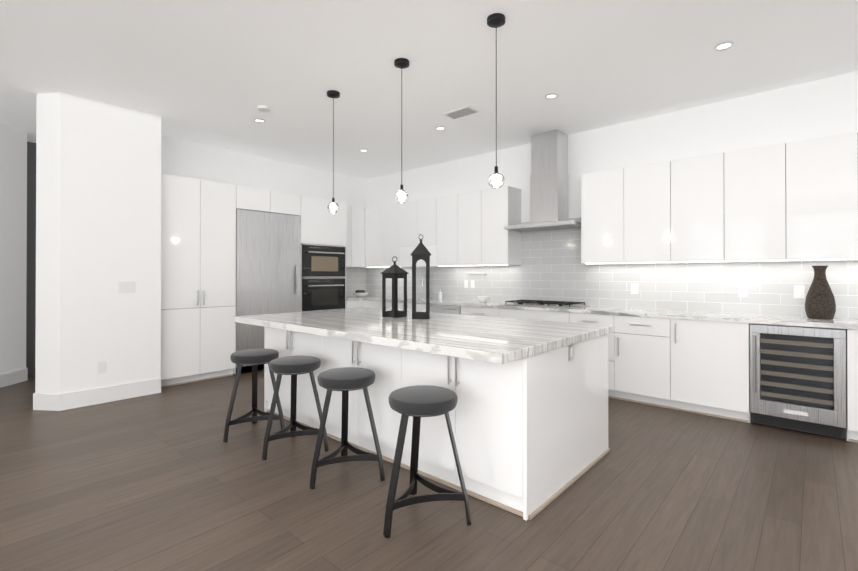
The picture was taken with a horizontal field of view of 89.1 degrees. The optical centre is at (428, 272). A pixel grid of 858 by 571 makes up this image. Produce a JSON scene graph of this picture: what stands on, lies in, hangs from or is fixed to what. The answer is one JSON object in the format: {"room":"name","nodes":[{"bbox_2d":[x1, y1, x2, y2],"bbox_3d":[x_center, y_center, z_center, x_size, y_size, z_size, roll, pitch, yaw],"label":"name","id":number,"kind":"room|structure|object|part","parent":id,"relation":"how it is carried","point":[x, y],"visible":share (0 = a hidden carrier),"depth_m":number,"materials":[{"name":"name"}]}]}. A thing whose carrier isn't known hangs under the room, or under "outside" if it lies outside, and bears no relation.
{"room":"kitchen","nodes":[
{"label":"kitchen","id":0,"kind":"room"},
{"bbox_2d":[0,123,26,373],"bbox_3d":[-4.984,-0.216,2.278,0.180,3.050,6.152,0,0,-1],"label":"wall","id":1,"kind":"structure","parent":0,"point":[13,209],"depth_m":5.18,"materials":[{"name":"white paint"}]},
{"bbox_2d":[26,142,35,372],"bbox_3d":[-5.120,-0.199,5.989,0.100,3.050,1.700,0,0,41],"label":"wall","id":2,"kind":"structure","parent":0,"point":[31,268],"depth_m":5.76,"materials":[{"name":"grey paint"}]},
{"bbox_2d":[35,92,160,393],"bbox_3d":[-3.651,-0.204,4.751,0.940,3.050,1.010,0,0,41],"label":"wall","id":3,"kind":"structure","parent":0,"point":[98,201],"depth_m":4.38,"materials":[{"name":"white paint"}]},
{"bbox_2d":[0,368,160,410],"bbox_3d":[-4.587,1.232,2.610,4.163,0.158,5.450,0,0,41],"label":"baseboard","id":4,"kind":"structure","parent":3,"relation":"attached to","point":[64,401],"depth_m":4.11,"materials":[{"name":"white wood"}]},
{"bbox_2d":[98,361,106,373],"bbox_3d":[-3.311,0.960,4.416,0.006,0.118,0.075,0,0,41],"label":"outlet","id":5,"kind":"object","parent":3,"relation":"attached to","point":[102,367],"visible":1,"depth_m":4.41,"materials":[{"name":"white plastic"}]},
{"bbox_2d":[119,282,135,292],"bbox_3d":[-3.170,0.155,4.579,0.008,0.120,0.150,0,0,41],"label":"light switch","id":6,"kind":"object","parent":3,"relation":"attached to","point":[127,287],"visible":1,"depth_m":4.58,"materials":[{"name":"white plastic"}]},
{"bbox_2d":[161,136,366,207],"bbox_3d":[-2.419,-0.195,6.705,0.200,3.050,3.650,0,0,41],"label":"wall","id":7,"kind":"structure","parent":0,"point":[183,158],"depth_m":6.40,"materials":[{"name":"white paint"}]},
{"bbox_2d":[237,185,300,215],"bbox_3d":[-2.385,-0.973,6.139,0.596,0.300,0.940,0,0,41],"label":"upper cabinet","id":8,"kind":"object","parent":7,"relation":"attached to","point":[248,198],"depth_m":5.92,"materials":[{"name":"white wood"}]},
{"bbox_2d":[301,196,348,247],"bbox_3d":[-1.799,-0.770,6.801,0.596,0.700,0.830,0,0,41],"label":"upper cabinet","id":9,"kind":"object","parent":7,"relation":"attached to","point":[319,226],"depth_m":6.58,"materials":[{"name":"white wood"}]},
{"bbox_2d":[302,244,344,276],"bbox_3d":[-1.748,-0.172,6.753,0.581,0.479,0.760,0,0,41],"label":"speed oven","id":10,"kind":"object","parent":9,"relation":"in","point":[322,261],"visible":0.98,"depth_m":6.56,"materials":[{"name":"grey"}]},
{"bbox_2d":[345,206,364,267],"bbox_3d":[-1.427,-0.607,7.411,0.346,1.020,0.578,0,0,41],"label":"upper cabinet","id":11,"kind":"object","parent":7,"relation":"attached to","point":[355,254],"depth_m":7.38,"materials":[{"name":"white wood"}]},
{"bbox_2d":[302,278,344,311],"bbox_3d":[-1.748,0.328,6.751,0.581,0.489,0.760,0,0,41],"label":"wall oven","id":12,"kind":"object","parent":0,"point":[323,294],"visible":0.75,"depth_m":6.56,"materials":[{"name":"grey"}]},
{"bbox_2d":[0,369,857,570],"bbox_3d":[-1.309,1.359,2.215,12.500,0.100,9.500,0,0,41],"label":"floor","id":13,"kind":"structure","parent":0,"point":[167,479],"depth_m":2.48,"materials":[{"name":"brown wood"}]},
{"bbox_2d":[161,174,236,387],"bbox_3d":[-2.985,0.099,5.456,0.596,2.450,0.870,0,0,41],"label":"tall cabinet","id":14,"kind":"object","parent":13,"relation":"on","point":[198,217],"depth_m":5.23,"materials":[{"name":"white"}]},
{"bbox_2d":[223,348,284,441],"bbox_3d":[-1.463,0.981,3.563,0.462,0.670,0.446,0,0,41],"label":"stool","id":15,"kind":"object","parent":13,"relation":"on","point":[254,358],"visible":0.92,"depth_m":3.51,"materials":[{"name":"grey metal"}]},
{"bbox_2d":[233,209,300,373],"bbox_3d":[-2.355,0.246,6.107,0.644,2.122,0.934,0,0,41],"label":"refrigerator","id":16,"kind":"object","parent":13,"relation":"on","point":[268,263],"visible":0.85,"depth_m":5.85,"materials":[{"name":"silver"}]},
{"bbox_2d":[262,356,327,459],"bbox_3d":[-1.030,0.980,3.233,0.463,0.670,0.447,0,0,41],"label":"stool","id":17,"kind":"object","parent":13,"relation":"on","point":[293,366],"visible":0.96,"depth_m":3.18,"materials":[{"name":"black metal"}]},
{"bbox_2d":[309,367,384,488],"bbox_3d":[-0.553,0.978,2.796,0.462,0.670,0.446,0,0,41],"label":"stool","id":18,"kind":"object","parent":13,"relation":"on","point":[345,380],"visible":1,"depth_m":2.75,"materials":[{"name":"grey metal"}]},
{"bbox_2d":[345,300,360,307],"bbox_3d":[-1.417,0.892,7.227,0.596,0.880,0.326,0,0,41],"label":"base cabinet","id":19,"kind":"object","parent":13,"relation":"on","point":[348,303],"depth_m":6.99,"materials":[{"name":"white wood"}]},
{"bbox_2d":[361,300,381,307],"bbox_3d":[-0.687,0.892,7.202,0.570,0.880,0.596,0,0,41],"label":"base cabinet","id":20,"kind":"object","parent":13,"relation":"on","point":[364,303],"depth_m":7.00,"materials":[{"name":"white"}]},
{"bbox_2d":[345,296,360,299],"bbox_3d":[-1.209,0.433,7.449,0.616,0.040,0.921,0,0,41],"label":"countertop","id":21,"kind":"structure","parent":20,"relation":"on","point":[346,297],"depth_m":7.07,"materials":[{"name":"white stone"}]},
{"bbox_2d":[353,290,368,296],"bbox_3d":[-1.175,0.355,7.506,0.280,0.116,0.280,0,0,41],"label":"decorative bowl","id":22,"kind":"object","parent":21,"relation":"on","point":[360,293],"visible":1,"depth_m":7.43,"materials":[{"name":"white ceramic"}]},
{"bbox_2d":[386,300,452,311],"bbox_3d":[-0.148,0.890,6.726,0.868,0.880,0.596,0,0,41],"label":"base cabinet","id":23,"kind":"object","parent":13,"relation":"on","point":[419,307],"depth_m":6.44,"materials":[{"name":"white wood"}]},
{"bbox_2d":[383,385,470,537],"bbox_3d":[-0.051,0.975,2.307,0.462,0.670,0.446,0,0,41],"label":"stool","id":24,"kind":"object","parent":13,"relation":"on","point":[417,402],"visible":1,"depth_m":2.26,"materials":[{"name":"black metal"}]},
{"bbox_2d":[264,327,611,520],"bbox_3d":[-0.126,0.881,3.659,2.787,0.870,1.252,0,0,41],"label":"kitchen island","id":25,"kind":"object","parent":13,"relation":"on","point":[528,414],"depth_m":2.69,"materials":[{"name":"white wood"}]},
{"bbox_2d":[234,307,611,366],"bbox_3d":[-0.204,0.420,3.579,2.816,0.050,1.520,0,0,41],"label":"island countertop","id":26,"kind":"structure","parent":25,"relation":"on","point":[483,339],"depth_m":2.96,"materials":[{"name":"white stone"}]},
{"bbox_2d":[380,256,408,317],"bbox_3d":[-0.309,0.125,3.926,0.188,0.542,0.188,0,0,41],"label":"lantern","id":27,"kind":"object","parent":26,"relation":"on","point":[394,272],"visible":1,"depth_m":3.88,"materials":[{"name":"black metal"}]},
{"bbox_2d":[411,234,430,318],"bbox_3d":[-0.070,0.031,3.782,0.174,0.730,0.174,0,0,-1],"label":"lantern","id":28,"kind":"object","parent":26,"relation":"on","point":[420,251],"visible":1,"depth_m":3.71,"materials":[{"name":"black metal"}]},
{"bbox_3d":[-0.102,1.305,3.667,2.766,0.022,1.205,0,0,41],"label":"trim","id":29,"kind":"part","parent":25,"relation":"part of","materials":[{"name":"beige wood"}]},
{"bbox_2d":[569,344,573,360],"bbox_3d":[0.888,0.496,2.720,0.006,0.100,0.070,0,0,41],"label":"outlet","id":30,"kind":"object","parent":25,"relation":"attached to","point":[571,347],"depth_m":2.72,"materials":[{"name":"white plastic"}]},
{"bbox_2d":[461,308,500,317],"bbox_3d":[0.850,0.886,5.845,0.608,0.880,0.596,0,0,41],"label":"base cabinet","id":31,"kind":"object","parent":13,"relation":"on","point":[489,312],"depth_m":5.58,"materials":[{"name":"white"}]},
{"bbox_2d":[501,308,568,322],"bbox_3d":[1.415,0.884,5.345,0.900,0.880,0.596,0,0,41],"label":"base cabinet","id":32,"kind":"object","parent":13,"relation":"on","point":[515,313],"depth_m":5.10,"materials":[{"name":"white"}]},
{"bbox_2d":[569,312,616,398],"bbox_3d":[1.932,0.881,4.889,0.480,0.880,0.596,0,0,41],"label":"base cabinet","id":33,"kind":"object","parent":13,"relation":"on","point":[574,317],"depth_m":4.54,"materials":[{"name":"white wood"}]},
{"bbox_2d":[617,316,672,408],"bbox_3d":[2.307,0.880,4.557,0.520,0.880,0.596,0,0,41],"label":"base cabinet","id":34,"kind":"object","parent":13,"relation":"on","point":[644,344],"depth_m":4.31,"materials":[{"name":"white wood"}]},
{"bbox_2d":[673,320,750,422],"bbox_3d":[2.730,0.878,4.183,0.610,0.880,0.596,0,0,41],"label":"base cabinet","id":35,"kind":"object","parent":13,"relation":"on","point":[711,358],"depth_m":3.94,"materials":[{"name":"white wood"}]},
{"bbox_2d":[361,296,857,331],"bbox_3d":[1.824,0.422,4.973,7.210,0.040,0.616,0,0,41],"label":"countertop","id":36,"kind":"structure","parent":35,"relation":"on","point":[657,313],"depth_m":4.28,"materials":[{"name":"white stone"}]},
{"bbox_2d":[421,274,432,298],"bbox_3d":[-0.022,0.212,6.831,0.102,0.396,0.213,0,0,41],"label":"faucet","id":37,"kind":"object","parent":36,"relation":"on","point":[430,285],"visible":0.54,"depth_m":6.87,"materials":[{"name":"silver metal"}]},
{"bbox_2d":[438,288,441,298],"bbox_3d":[0.173,0.327,6.736,0.064,0.165,0.072,0,0,41],"label":"soap dispenser","id":38,"kind":"object","parent":36,"relation":"on","point":[440,294],"visible":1,"depth_m":6.71,"materials":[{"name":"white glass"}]},
{"bbox_2d":[430,304,460,313],"bbox_3d":[0.366,0.889,6.205,0.586,0.876,0.605,0,0,41],"label":"dishwasher","id":39,"kind":"object","parent":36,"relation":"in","point":[448,309],"visible":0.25,"depth_m":5.98,"materials":[{"name":"white"}]},
{"bbox_2d":[477,296,488,301],"bbox_3d":[0.745,0.368,6.009,0.180,0.075,0.180,0,0,41],"label":"bowl","id":40,"kind":"object","parent":36,"relation":"on","point":[482,298],"visible":1,"depth_m":5.95,"materials":[{"name":"white ceramic"}]},
{"bbox_2d":[502,300,587,307],"bbox_3d":[1.411,0.379,5.343,0.900,0.047,0.496,0,0,41],"label":"cooktop","id":41,"kind":"object","parent":36,"relation":"in","point":[554,304],"visible":1,"depth_m":5.23,"materials":[{"name":"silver metal"}]},
{"bbox_2d":[805,266,835,319],"bbox_3d":[3.358,0.168,3.742,0.200,0.455,0.200,0,0,41],"label":"vase","id":42,"kind":"object","parent":36,"relation":"on","point":[820,303],"visible":1,"depth_m":3.69,"materials":[{"name":"black ceramic"}]},
{"bbox_2d":[750,324,845,438],"bbox_3d":[3.154,0.870,3.741,0.600,0.852,0.606,0,0,41],"label":"wine cooler","id":43,"kind":"object","parent":13,"relation":"on","point":[798,378],"visible":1,"depth_m":3.56,"materials":[{"name":"grey metal"}]},
{"bbox_2d":[841,328,857,442],"bbox_3d":[3.690,0.874,3.336,0.730,0.880,0.596,0,0,41],"label":"base cabinet","id":44,"kind":"object","parent":13,"relation":"on","point":[851,337],"depth_m":3.34,"materials":[{"name":"white"}]},
{"bbox_2d":[0,0,857,178],"bbox_3d":[-1.309,-1.801,2.229,12.500,0.120,9.500,0,0,41],"label":"ceiling","id":45,"kind":"structure","parent":0,"point":[214,73],"depth_m":3.63,"materials":[{"name":"white paint"}]},
{"bbox_2d":[254,119,264,122],"bbox_3d":[-1.923,-1.724,4.947,0.124,0.008,0.124,0,0,41],"label":"recessed light","id":46,"kind":"object","parent":45,"relation":"in","point":[259,120],"visible":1,"depth_m":4.94,"materials":[{"name":"white plastic"}]},
{"bbox_2d":[257,105,269,111],"bbox_3d":[-1.729,-1.715,4.562,0.130,0.029,0.130,0,0,41],"label":"smoke detector","id":47,"kind":"object","parent":45,"relation":"attached to","point":[262,108],"visible":1,"depth_m":4.53,"materials":[{"name":"white plastic"}]},
{"bbox_2d":[327,90,339,213],"bbox_3d":[-0.920,-1.148,4.192,0.124,1.165,0.124,0,0,41],"label":"pendant light","id":48,"kind":"object","parent":45,"relation":"hanging from","point":[332,207],"visible":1,"depth_m":4.17,"materials":[{"name":"glass"}]},
{"bbox_2d":[394,58,408,202],"bbox_3d":[-0.223,-1.151,3.576,0.124,1.165,0.124,0,0,41],"label":"pendant light","id":49,"kind":"object","parent":45,"relation":"hanging from","point":[401,195],"visible":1,"depth_m":3.55,"materials":[{"name":"glass"}]},
{"bbox_2d":[435,126,445,129],"bbox_3d":[0.136,-1.722,5.209,0.124,0.008,0.124,0,0,41],"label":"recessed light","id":50,"kind":"object","parent":45,"relation":"in","point":[440,128],"visible":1,"depth_m":5.21,"materials":[{"name":"white plastic"}]},
{"bbox_2d":[442,106,479,119],"bbox_3d":[0.345,-1.722,4.705,0.360,0.013,0.200,0,0,41],"label":"ceiling vent","id":51,"kind":"object","parent":45,"relation":"in","point":[461,112],"visible":1,"depth_m":4.68,"materials":[{"name":"white plastic"}]},
{"bbox_2d":[487,13,504,188],"bbox_3d":[0.459,-1.154,2.973,0.124,1.165,0.124,0,0,41],"label":"pendant light","id":52,"kind":"object","parent":45,"relation":"hanging from","point":[496,179],"visible":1,"depth_m":2.95,"materials":[{"name":"glass"}]},
{"bbox_2d":[545,93,557,98],"bbox_3d":[1.201,-1.727,4.269,0.124,0.008,0.124,0,0,41],"label":"recessed light","id":53,"kind":"object","parent":45,"relation":"in","point":[551,96],"visible":1,"depth_m":4.27,"materials":[{"name":"white plastic"}]},
{"bbox_2d":[714,42,733,50],"bbox_3d":[2.257,-1.731,3.335,0.124,0.008,0.124,0,0,41],"label":"recessed light","id":54,"kind":"object","parent":45,"relation":"in","point":[723,46],"visible":1,"depth_m":3.34,"materials":[{"name":"white plastic"}]},
{"bbox_2d":[367,71,857,222],"bbox_3d":[2.584,-0.204,4.854,10.150,3.050,0.200,0,0,41],"label":"wall","id":55,"kind":"structure","parent":0,"point":[825,107],"depth_m":4.74,"materials":[{"name":"white paint"}]},
{"bbox_2d":[365,203,400,267],"bbox_3d":[-0.679,-0.607,7.369,0.870,1.020,0.346,0,0,41],"label":"upper cabinet","id":56,"kind":"object","parent":55,"relation":"attached to","point":[382,223],"depth_m":7.22,"materials":[{"name":"white wood"}]},
{"bbox_2d":[401,197,436,267],"bbox_3d":[-0.065,-0.610,6.826,0.770,1.020,0.346,0,0,41],"label":"upper cabinet","id":57,"kind":"object","parent":55,"relation":"attached to","point":[418,217],"depth_m":6.68,"materials":[{"name":"white wood"}]},
{"bbox_2d":[464,280,467,287],"bbox_3d":[0.555,0.169,6.490,0.075,0.118,0.006,0,0,41],"label":"electrical outlet","id":58,"kind":"object","parent":55,"relation":"attached to","point":[465,283],"visible":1,"depth_m":6.49,"materials":[{"name":"white plastic"}]},
{"bbox_2d":[471,280,474,287],"bbox_3d":[0.645,0.169,6.411,0.075,0.118,0.006,0,0,41],"label":"electrical outlet","id":59,"kind":"object","parent":55,"relation":"attached to","point":[472,283],"visible":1,"depth_m":6.41,"materials":[{"name":"white plastic"}]},
{"bbox_2d":[437,186,524,267],"bbox_3d":[0.680,-0.613,6.168,1.218,1.020,0.346,0,0,41],"label":"upper cabinet","id":60,"kind":"object","parent":55,"relation":"attached to","point":[471,233],"depth_m":5.93,"materials":[{"name":"white wood"}]},
{"bbox_2d":[504,129,580,231],"bbox_3d":[1.445,-1.133,5.388,0.900,1.181,0.486,0,0,41],"label":"range hood","id":61,"kind":"object","parent":55,"relation":"attached to","point":[549,185],"visible":0.92,"depth_m":5.34,"materials":[{"name":"silver metal"}]},
{"bbox_2d":[581,168,624,263],"bbox_3d":[2.035,-0.618,4.972,0.468,1.020,0.346,0,0,41],"label":"upper cabinet","id":62,"kind":"object","parent":55,"relation":"attached to","point":[603,192],"depth_m":4.83,"materials":[{"name":"white"}]},
{"bbox_2d":[631,283,637,293],"bbox_3d":[2.324,0.182,4.928,0.075,0.118,0.006,0,0,41],"label":"electrical outlet","id":63,"kind":"object","parent":55,"relation":"attached to","point":[634,288],"visible":1,"depth_m":4.93,"materials":[{"name":"white plastic"}]},
{"bbox_2d":[625,160,672,263],"bbox_3d":[2.379,-0.620,4.668,0.450,1.020,0.346,0,0,41],"label":"upper cabinet","id":64,"kind":"object","parent":55,"relation":"attached to","point":[648,187],"depth_m":4.52,"materials":[{"name":"white"}]},
{"bbox_2d":[673,152,724,263],"bbox_3d":[2.716,-0.621,4.370,0.450,1.020,0.346,0,0,41],"label":"upper cabinet","id":65,"kind":"object","parent":55,"relation":"attached to","point":[688,246],"depth_m":4.23,"materials":[{"name":"white wood"}]},
{"bbox_2d":[738,285,747,296],"bbox_3d":[3.074,0.178,4.266,0.075,0.118,0.006,0,0,41],"label":"electrical outlet","id":66,"kind":"object","parent":55,"relation":"attached to","point":[742,290],"visible":1,"depth_m":4.26,"materials":[{"name":"white plastic"}]},
{"bbox_2d":[725,142,788,263],"bbox_3d":[3.053,-0.622,4.072,0.450,1.020,0.346,0,0,41],"label":"upper cabinet","id":67,"kind":"object","parent":55,"relation":"attached to","point":[757,178],"depth_m":3.93,"materials":[{"name":"white"}]},
{"bbox_2d":[794,286,804,298],"bbox_3d":[3.388,0.177,3.987,0.075,0.118,0.006,0,0,41],"label":"electrical outlet","id":68,"kind":"object","parent":55,"relation":"attached to","point":[799,291],"visible":1,"depth_m":3.98,"materials":[{"name":"white plastic"}]},
{"bbox_2d":[789,132,857,263],"bbox_3d":[3.390,-0.624,3.774,0.450,1.020,0.346,0,0,41],"label":"upper cabinet","id":69,"kind":"object","parent":55,"relation":"attached to","point":[823,171],"depth_m":3.63,"materials":[{"name":"white wood"}]}
]}

